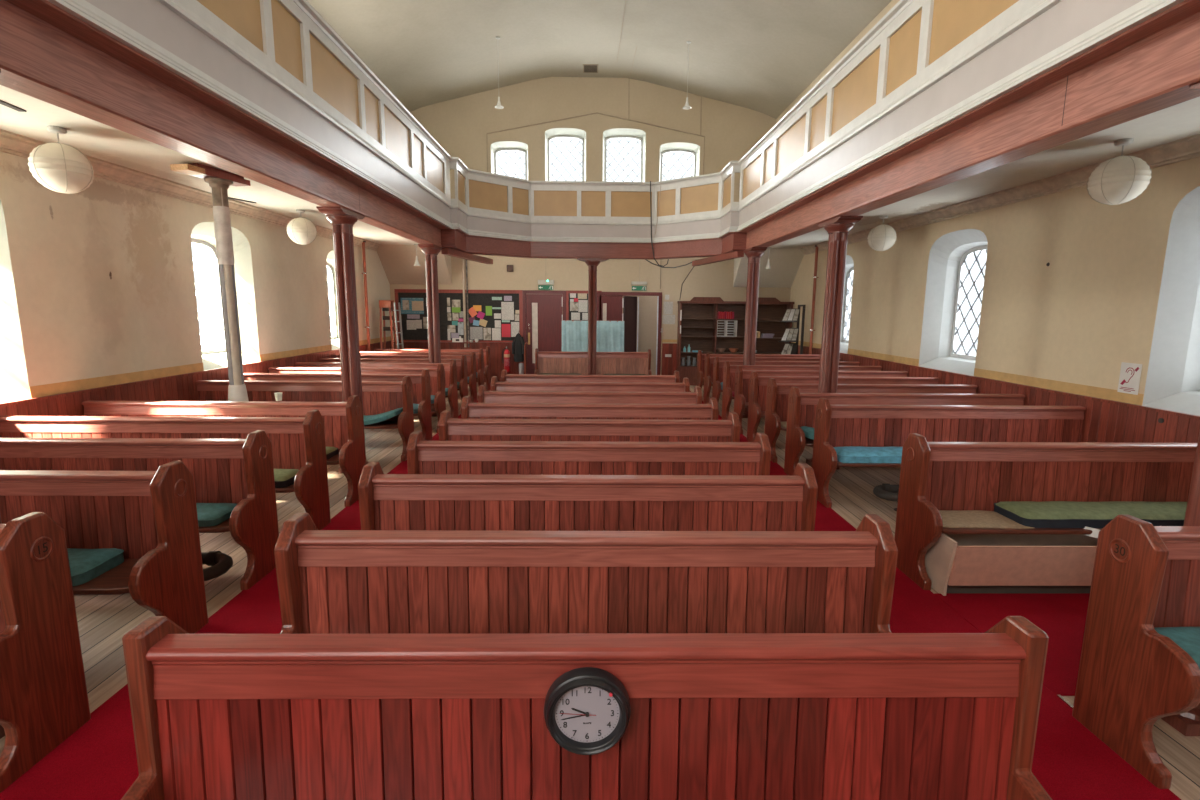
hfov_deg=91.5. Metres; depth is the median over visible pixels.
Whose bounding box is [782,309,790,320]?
leaflet
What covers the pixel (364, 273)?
pipe
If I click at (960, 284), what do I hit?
window
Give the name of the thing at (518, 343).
coat
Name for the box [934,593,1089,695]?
carpet runner
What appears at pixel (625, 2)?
cable
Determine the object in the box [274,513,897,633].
pew
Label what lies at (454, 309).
paper
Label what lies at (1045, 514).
seat cushion
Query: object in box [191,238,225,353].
window
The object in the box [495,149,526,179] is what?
window
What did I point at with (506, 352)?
fire extinguisher
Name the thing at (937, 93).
gallery
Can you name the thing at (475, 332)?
paper
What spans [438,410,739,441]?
pew
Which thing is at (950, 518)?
mat
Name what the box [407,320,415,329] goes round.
paper
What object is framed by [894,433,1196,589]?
pew
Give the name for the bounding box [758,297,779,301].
board
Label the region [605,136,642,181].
window
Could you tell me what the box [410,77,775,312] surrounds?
wall
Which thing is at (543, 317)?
door
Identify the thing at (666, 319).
paper
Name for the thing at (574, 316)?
paper
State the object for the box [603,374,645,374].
seat cushion
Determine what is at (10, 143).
trim
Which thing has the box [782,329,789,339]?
leaflet
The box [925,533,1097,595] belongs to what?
box
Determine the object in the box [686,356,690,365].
glass vase
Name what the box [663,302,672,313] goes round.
paper
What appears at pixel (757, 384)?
pew
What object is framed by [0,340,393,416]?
wall paneling
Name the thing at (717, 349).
bowl
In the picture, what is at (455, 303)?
paper
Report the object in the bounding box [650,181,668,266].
cable
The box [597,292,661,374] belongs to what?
door
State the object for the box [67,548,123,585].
seat cushion
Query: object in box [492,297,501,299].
paper
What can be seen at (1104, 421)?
wall paneling
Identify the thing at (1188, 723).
column
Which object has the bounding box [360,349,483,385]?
pew
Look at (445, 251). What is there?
joist
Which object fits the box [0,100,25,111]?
ceiling slot
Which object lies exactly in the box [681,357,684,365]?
glass vase
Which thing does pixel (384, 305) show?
stand
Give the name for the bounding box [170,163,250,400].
column
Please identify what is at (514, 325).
paper
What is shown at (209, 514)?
seat cushion
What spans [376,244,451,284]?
ceiling
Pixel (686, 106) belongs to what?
pendant light
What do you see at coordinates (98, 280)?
wall
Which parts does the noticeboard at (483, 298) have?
frame rail, frame rail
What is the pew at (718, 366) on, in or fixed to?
on the floor
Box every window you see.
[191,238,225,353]
[327,263,336,338]
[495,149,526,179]
[548,136,583,180]
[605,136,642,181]
[660,150,695,180]
[842,267,853,342]
[950,245,987,359]
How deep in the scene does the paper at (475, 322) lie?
14.81 m
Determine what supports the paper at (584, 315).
attached to the noticeboard at (568, 312)
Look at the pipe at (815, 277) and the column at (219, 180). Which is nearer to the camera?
the column at (219, 180)
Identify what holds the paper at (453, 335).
attached to the noticeboard at (483, 298)
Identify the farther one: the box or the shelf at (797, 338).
the shelf at (797, 338)
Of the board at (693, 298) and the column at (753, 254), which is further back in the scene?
the board at (693, 298)
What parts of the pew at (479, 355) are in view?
rail, backrest, panel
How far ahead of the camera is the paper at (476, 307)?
14.75 m
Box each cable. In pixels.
[487,112,704,174]
[617,2,625,60]
[645,259,691,267]
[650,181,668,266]
[694,94,701,134]
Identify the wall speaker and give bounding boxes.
[507,265,512,271]
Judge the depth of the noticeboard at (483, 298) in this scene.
14.76 m
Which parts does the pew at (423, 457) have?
panel, rail, backrest, panel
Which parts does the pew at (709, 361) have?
panel, backrest, rail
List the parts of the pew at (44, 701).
backrest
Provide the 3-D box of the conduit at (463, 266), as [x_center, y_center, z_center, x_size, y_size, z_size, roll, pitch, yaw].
[-3.409,-2.537,14.685,0.055,2.420,0.055,4,10,21]
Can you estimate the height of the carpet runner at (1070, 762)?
0.009 m
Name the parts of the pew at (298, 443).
rail, backrest, seat, panel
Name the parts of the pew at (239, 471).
rail, backrest, seat, panel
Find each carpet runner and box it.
[0,400,477,799]
[690,391,1180,799]
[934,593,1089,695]
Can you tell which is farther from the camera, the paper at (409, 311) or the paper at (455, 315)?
the paper at (455, 315)
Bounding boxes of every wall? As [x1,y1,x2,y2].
[0,151,390,402]
[390,254,790,374]
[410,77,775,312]
[632,296,656,374]
[776,0,1199,415]
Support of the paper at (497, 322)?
attached to the noticeboard at (483, 298)
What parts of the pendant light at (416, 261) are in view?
lamp shade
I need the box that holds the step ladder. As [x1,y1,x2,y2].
[393,302,403,348]
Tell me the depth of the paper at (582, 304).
14.78 m
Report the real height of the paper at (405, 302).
0.247 m
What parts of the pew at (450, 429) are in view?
panel, rail, backrest, panel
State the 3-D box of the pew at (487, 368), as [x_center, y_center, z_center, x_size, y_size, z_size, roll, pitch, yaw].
[-3.792,-0.689,13.154,2.585,1.035,0.493,0,9,-1]
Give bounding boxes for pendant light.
[413,244,420,265]
[495,36,502,108]
[683,41,690,108]
[766,247,770,268]
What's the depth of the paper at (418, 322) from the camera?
14.79 m
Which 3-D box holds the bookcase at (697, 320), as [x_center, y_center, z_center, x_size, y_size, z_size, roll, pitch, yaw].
[3.374,-1.427,14.789,2.840,2.100,0.400,0,9,-1]
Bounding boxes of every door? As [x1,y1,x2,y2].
[522,290,565,373]
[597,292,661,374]
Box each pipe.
[201,551,232,580]
[362,241,370,351]
[809,245,818,353]
[873,484,898,510]
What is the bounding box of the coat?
[512,330,524,361]
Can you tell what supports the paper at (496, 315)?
attached to the noticeboard at (483, 298)
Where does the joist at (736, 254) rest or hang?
attached to the column at (753, 254)
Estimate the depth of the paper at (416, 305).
14.72 m
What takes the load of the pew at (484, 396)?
on the floor
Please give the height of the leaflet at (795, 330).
0.254 m
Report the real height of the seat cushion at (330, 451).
0.076 m
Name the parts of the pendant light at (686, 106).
lamp shade, cord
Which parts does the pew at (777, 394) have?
panel, backrest, rail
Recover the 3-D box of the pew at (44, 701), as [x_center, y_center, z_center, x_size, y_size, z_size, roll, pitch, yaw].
[-3.691,1.000,2.365,2.705,1.035,0.493,0,9,-1]
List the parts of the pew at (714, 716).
panel, rail, backrest, panel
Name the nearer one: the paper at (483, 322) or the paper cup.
the paper cup
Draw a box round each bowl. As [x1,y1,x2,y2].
[716,348,725,351]
[729,348,737,352]
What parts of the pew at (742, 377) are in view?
panel, backrest, rail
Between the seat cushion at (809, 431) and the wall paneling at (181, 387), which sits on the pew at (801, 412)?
the seat cushion at (809, 431)
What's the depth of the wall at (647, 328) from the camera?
16.10 m
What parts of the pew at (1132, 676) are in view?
backrest, rail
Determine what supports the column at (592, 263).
on the floor
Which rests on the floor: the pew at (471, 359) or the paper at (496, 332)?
the pew at (471, 359)
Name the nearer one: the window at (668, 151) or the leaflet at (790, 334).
the leaflet at (790, 334)
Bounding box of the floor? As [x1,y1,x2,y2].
[0,382,1199,799]
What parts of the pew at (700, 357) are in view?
panel, backrest, rail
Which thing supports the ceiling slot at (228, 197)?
attached to the ceiling at (92, 138)
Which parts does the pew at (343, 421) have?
rail, backrest, seat, panel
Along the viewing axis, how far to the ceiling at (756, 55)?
12.84 m
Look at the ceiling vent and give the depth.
15.22 m
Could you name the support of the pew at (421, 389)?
on the floor
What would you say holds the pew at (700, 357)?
on the floor
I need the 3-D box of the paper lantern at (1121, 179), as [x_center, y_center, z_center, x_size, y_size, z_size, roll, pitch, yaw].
[4.393,-1.923,4.947,0.410,0.520,0.410,0,9,-1]
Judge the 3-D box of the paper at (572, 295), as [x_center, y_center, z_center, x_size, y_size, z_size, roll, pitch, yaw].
[-0.681,-2.634,14.739,0.151,0.114,0.002,0,9,-1]
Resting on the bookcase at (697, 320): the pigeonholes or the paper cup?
the pigeonholes
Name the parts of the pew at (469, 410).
panel, backrest, rail, panel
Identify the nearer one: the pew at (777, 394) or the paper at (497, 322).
the pew at (777, 394)
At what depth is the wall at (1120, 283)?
6.40 m
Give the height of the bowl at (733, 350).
0.100 m
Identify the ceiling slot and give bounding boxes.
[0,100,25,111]
[228,197,255,202]
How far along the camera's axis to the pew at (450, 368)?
9.93 m
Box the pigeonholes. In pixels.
[717,320,736,336]
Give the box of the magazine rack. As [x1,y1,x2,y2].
[778,305,805,353]
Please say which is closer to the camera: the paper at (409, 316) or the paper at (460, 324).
the paper at (409, 316)
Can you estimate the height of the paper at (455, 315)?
0.193 m
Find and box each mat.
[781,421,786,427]
[939,510,1033,528]
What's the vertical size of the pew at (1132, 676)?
1.035 m
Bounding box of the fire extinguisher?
[502,346,509,371]
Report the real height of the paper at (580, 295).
0.151 m
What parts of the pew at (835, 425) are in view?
panel, seat, backrest, rail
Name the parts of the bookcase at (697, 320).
shelf, shelf, shelf, shelf, shelf, shelf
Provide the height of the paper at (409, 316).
0.107 m
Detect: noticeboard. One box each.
[394,289,522,341]
[566,290,601,320]
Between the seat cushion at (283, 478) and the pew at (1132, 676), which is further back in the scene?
the seat cushion at (283, 478)
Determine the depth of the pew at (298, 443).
4.96 m
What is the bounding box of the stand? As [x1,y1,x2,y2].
[379,300,396,348]
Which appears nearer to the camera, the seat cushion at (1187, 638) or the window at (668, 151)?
the seat cushion at (1187, 638)
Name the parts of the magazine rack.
post, post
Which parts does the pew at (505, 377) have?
panel, rail, panel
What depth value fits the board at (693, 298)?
14.53 m
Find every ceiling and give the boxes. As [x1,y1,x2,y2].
[0,85,1199,247]
[306,0,891,118]
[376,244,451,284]
[733,248,803,287]
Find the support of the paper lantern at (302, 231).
hanging from the ceiling at (92, 138)
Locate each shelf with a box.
[781,328,798,340]
[782,343,797,353]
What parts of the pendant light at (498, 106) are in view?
lamp shade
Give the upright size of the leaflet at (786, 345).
0.254 m
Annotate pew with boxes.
[0,410,330,529]
[0,430,278,589]
[0,461,207,633]
[0,512,90,792]
[82,395,364,506]
[121,616,1051,799]
[196,376,413,461]
[244,369,431,440]
[268,364,445,432]
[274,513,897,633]
[295,359,457,417]
[318,355,467,411]
[338,352,476,402]
[358,461,817,530]
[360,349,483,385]
[375,346,490,390]
[407,431,770,474]
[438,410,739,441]
[461,396,718,419]
[478,385,701,403]
[491,376,689,391]
[501,370,679,382]
[534,348,651,374]
[696,350,820,389]
[703,353,840,403]
[712,357,859,414]
[722,361,881,419]
[734,365,907,433]
[747,371,938,441]
[764,378,977,462]
[784,387,1024,475]
[812,398,1085,507]
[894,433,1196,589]
[1072,514,1199,788]
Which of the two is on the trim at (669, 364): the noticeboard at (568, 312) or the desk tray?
the desk tray
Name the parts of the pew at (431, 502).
panel, backrest, rail, panel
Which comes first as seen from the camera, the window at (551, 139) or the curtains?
the curtains
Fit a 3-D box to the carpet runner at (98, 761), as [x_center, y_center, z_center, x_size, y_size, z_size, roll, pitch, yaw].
[-1.908,0.834,6.834,1.080,0.009,16.300,0,9,-1]
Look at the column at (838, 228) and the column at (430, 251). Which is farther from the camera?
the column at (430, 251)
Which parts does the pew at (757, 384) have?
panel, backrest, seat, rail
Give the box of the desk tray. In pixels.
[452,336,462,341]
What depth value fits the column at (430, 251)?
10.05 m
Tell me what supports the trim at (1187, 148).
attached to the wall at (1120, 283)
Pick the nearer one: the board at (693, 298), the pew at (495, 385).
the pew at (495, 385)
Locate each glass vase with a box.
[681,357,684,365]
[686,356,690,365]
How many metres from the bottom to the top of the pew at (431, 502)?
1.035 m
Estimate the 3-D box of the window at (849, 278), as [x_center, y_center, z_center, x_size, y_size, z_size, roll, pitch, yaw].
[5.276,-1.951,12.022,0.050,1.580,1.020,0,9,-1]
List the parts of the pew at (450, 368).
rail, backrest, panel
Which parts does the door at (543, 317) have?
vision panel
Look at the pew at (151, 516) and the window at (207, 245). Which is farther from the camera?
the window at (207, 245)
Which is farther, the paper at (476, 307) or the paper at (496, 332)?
the paper at (496, 332)
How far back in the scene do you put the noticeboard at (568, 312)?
14.77 m
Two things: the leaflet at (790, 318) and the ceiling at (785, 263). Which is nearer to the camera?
the leaflet at (790, 318)
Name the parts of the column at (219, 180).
plate, plate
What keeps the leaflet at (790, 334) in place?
on the magazine rack
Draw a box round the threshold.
[1057,695,1072,708]
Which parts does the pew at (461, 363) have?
rail, backrest, panel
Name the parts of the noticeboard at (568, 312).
frame rail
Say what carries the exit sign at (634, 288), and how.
attached to the wall at (613, 275)
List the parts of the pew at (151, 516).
rail, backrest, seat, panel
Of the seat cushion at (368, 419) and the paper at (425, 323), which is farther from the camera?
the paper at (425, 323)
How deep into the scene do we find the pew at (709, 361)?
11.70 m
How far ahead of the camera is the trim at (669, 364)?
14.95 m
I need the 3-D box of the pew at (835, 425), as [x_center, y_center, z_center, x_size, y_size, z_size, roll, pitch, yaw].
[3.549,0.520,5.800,2.715,1.035,0.493,0,9,-1]
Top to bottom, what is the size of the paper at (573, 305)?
0.220 m
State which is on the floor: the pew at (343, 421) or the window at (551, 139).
the pew at (343, 421)
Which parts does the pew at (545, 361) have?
panel, rail, backrest, panel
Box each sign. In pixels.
[538,259,553,289]
[631,259,646,290]
[1117,362,1141,394]
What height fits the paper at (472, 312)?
0.273 m
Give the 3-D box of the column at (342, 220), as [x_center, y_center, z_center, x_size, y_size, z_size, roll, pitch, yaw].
[-2.852,-0.625,6.662,0.330,2.930,0.660,0,9,-1]
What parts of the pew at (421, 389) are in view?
rail, backrest, panel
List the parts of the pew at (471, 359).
rail, backrest, panel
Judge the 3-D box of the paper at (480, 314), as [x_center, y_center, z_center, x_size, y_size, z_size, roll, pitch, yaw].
[-3.008,-2.141,14.773,0.223,0.221,0.002,0,9,-1]
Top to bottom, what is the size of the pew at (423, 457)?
1.035 m
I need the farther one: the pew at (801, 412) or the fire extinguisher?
the fire extinguisher
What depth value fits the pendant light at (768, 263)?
13.60 m
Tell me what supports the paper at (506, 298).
attached to the noticeboard at (483, 298)
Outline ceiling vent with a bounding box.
[583,64,597,72]
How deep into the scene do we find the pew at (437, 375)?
9.10 m
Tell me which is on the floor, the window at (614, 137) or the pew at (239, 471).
the pew at (239, 471)
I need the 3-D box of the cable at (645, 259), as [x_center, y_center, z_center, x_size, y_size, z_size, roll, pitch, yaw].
[1.470,-2.945,12.620,1.246,0.180,0.274,-2,9,-18]
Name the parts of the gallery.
panel, panel, panel, panel, panel, panel, panel, panel, panel, panel, panel, panel, rail, cap rail, rail, panel, panel, panel, panel, panel, panel, panel, panel, panel, panel, panel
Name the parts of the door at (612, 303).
vision panel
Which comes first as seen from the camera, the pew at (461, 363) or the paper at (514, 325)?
the pew at (461, 363)
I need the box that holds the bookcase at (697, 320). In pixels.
[676,301,793,384]
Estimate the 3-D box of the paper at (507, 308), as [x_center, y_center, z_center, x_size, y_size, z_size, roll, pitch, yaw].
[-2.333,-2.249,14.777,0.314,0.450,0.002,0,9,-1]
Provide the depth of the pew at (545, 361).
12.63 m
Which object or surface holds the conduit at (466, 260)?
attached to the wall at (613, 275)
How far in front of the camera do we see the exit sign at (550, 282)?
14.65 m
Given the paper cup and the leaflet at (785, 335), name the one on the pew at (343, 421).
the paper cup
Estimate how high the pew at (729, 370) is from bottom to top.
1.035 m
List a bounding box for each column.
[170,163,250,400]
[316,206,368,472]
[418,244,441,416]
[577,258,608,374]
[742,247,766,417]
[806,216,862,469]
[1161,82,1199,735]
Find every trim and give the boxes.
[0,129,380,250]
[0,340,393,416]
[29,336,1143,405]
[393,341,676,381]
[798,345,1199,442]
[800,134,1199,254]
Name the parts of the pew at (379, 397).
rail, backrest, seat, panel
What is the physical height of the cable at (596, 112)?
2.184 m
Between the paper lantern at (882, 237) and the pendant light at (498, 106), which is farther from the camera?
the pendant light at (498, 106)
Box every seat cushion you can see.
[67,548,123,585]
[196,503,236,526]
[274,469,298,487]
[326,447,337,459]
[364,407,402,424]
[413,404,418,413]
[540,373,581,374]
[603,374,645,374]
[799,426,814,439]
[833,446,902,462]
[994,501,1186,527]
[1154,627,1199,667]
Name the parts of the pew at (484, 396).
panel, rail, panel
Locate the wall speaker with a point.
(509, 267)
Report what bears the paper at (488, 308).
attached to the noticeboard at (483, 298)
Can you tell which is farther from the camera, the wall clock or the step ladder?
the step ladder
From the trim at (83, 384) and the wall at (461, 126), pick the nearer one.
the trim at (83, 384)
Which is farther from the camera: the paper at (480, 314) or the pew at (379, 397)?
the paper at (480, 314)
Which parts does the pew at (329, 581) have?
panel, rail, backrest, panel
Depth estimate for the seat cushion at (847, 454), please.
5.61 m
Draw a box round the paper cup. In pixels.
[274,392,281,400]
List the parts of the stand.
leg, leg, rail, leg, leg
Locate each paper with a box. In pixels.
[401,298,423,313]
[402,300,408,309]
[407,314,419,318]
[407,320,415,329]
[412,301,423,310]
[416,320,421,327]
[423,317,427,328]
[448,325,455,332]
[451,333,458,337]
[452,300,460,306]
[452,307,460,312]
[452,313,458,319]
[458,322,463,334]
[469,307,476,316]
[470,327,482,338]
[473,305,480,310]
[473,320,479,325]
[477,311,484,319]
[479,319,487,326]
[483,328,490,339]
[486,306,491,315]
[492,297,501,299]
[492,328,500,339]
[494,313,500,318]
[495,320,500,327]
[501,302,513,319]
[502,324,510,336]
[504,296,511,300]
[511,322,518,336]
[570,293,575,297]
[570,302,577,310]
[571,313,579,319]
[578,293,586,298]
[578,300,587,311]
[582,313,587,319]
[662,315,674,323]
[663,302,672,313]
[1082,526,1099,537]
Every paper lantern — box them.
[28,125,93,193]
[287,209,316,244]
[867,215,896,250]
[1087,138,1151,204]
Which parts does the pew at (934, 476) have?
panel, seat, backrest, rail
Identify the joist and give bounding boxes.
[441,248,492,263]
[692,251,743,265]
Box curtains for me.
[562,320,624,351]
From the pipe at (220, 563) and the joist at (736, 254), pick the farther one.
the joist at (736, 254)
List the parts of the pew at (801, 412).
panel, backrest, seat, rail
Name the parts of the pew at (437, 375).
rail, backrest, panel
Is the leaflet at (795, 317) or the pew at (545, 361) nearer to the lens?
the pew at (545, 361)
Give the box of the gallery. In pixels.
[0,0,1199,259]
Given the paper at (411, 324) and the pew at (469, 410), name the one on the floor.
the pew at (469, 410)
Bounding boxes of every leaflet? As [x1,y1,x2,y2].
[781,344,788,353]
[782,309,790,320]
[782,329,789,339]
[786,344,792,353]
[787,329,793,339]
[788,309,794,320]
[792,329,797,339]
[793,309,798,320]
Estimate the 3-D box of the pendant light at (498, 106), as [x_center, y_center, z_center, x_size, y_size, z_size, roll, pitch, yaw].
[-2.289,-7.380,13.185,0.200,1.470,0.200,0,9,-1]
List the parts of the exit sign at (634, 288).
legend plate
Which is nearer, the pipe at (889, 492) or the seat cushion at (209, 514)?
the seat cushion at (209, 514)
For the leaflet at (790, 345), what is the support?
on the magazine rack
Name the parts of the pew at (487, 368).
rail, panel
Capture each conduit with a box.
[462,259,466,346]
[466,260,469,346]
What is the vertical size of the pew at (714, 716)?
1.036 m
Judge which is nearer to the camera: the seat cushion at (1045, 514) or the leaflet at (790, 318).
the seat cushion at (1045, 514)
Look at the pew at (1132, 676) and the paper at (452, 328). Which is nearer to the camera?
the pew at (1132, 676)
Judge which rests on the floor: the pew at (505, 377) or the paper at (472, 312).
the pew at (505, 377)
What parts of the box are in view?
panel, panel, panel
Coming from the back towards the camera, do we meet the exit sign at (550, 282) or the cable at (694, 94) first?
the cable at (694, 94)
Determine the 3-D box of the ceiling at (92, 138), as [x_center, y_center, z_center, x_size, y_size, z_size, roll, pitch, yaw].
[-0.090,-2.525,6.588,10.100,0.090,20.200,0,9,-1]
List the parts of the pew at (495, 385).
panel, rail, panel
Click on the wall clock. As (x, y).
(587, 710)
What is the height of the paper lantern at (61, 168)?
0.515 m
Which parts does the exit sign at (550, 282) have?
legend plate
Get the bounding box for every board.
[690,297,722,300]
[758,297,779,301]
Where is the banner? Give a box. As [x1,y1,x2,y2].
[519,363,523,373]
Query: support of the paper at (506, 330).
attached to the noticeboard at (483, 298)
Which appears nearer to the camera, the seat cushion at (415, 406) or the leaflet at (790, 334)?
the seat cushion at (415, 406)
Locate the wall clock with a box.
[544,667,630,754]
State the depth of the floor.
4.00 m
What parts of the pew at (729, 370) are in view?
panel, backrest, rail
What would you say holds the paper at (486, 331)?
attached to the noticeboard at (483, 298)
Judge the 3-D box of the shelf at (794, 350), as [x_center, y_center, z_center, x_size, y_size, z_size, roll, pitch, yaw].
[4.378,-1.161,13.560,0.510,0.299,0.328,0,9,-1]
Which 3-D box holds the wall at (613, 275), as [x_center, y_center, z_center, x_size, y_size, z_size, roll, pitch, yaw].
[-0.225,-2.138,14.947,10.100,3.400,0.200,0,9,-1]
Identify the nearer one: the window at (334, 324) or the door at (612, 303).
the window at (334, 324)
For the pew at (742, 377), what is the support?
on the floor
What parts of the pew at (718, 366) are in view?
panel, backrest, rail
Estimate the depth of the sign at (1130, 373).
5.48 m
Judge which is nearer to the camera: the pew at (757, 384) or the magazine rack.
the pew at (757, 384)
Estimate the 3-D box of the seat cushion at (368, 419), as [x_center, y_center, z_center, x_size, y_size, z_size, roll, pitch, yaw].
[-3.312,0.198,7.314,1.619,0.179,0.339,0,9,-1]
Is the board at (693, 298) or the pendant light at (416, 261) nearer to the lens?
the pendant light at (416, 261)

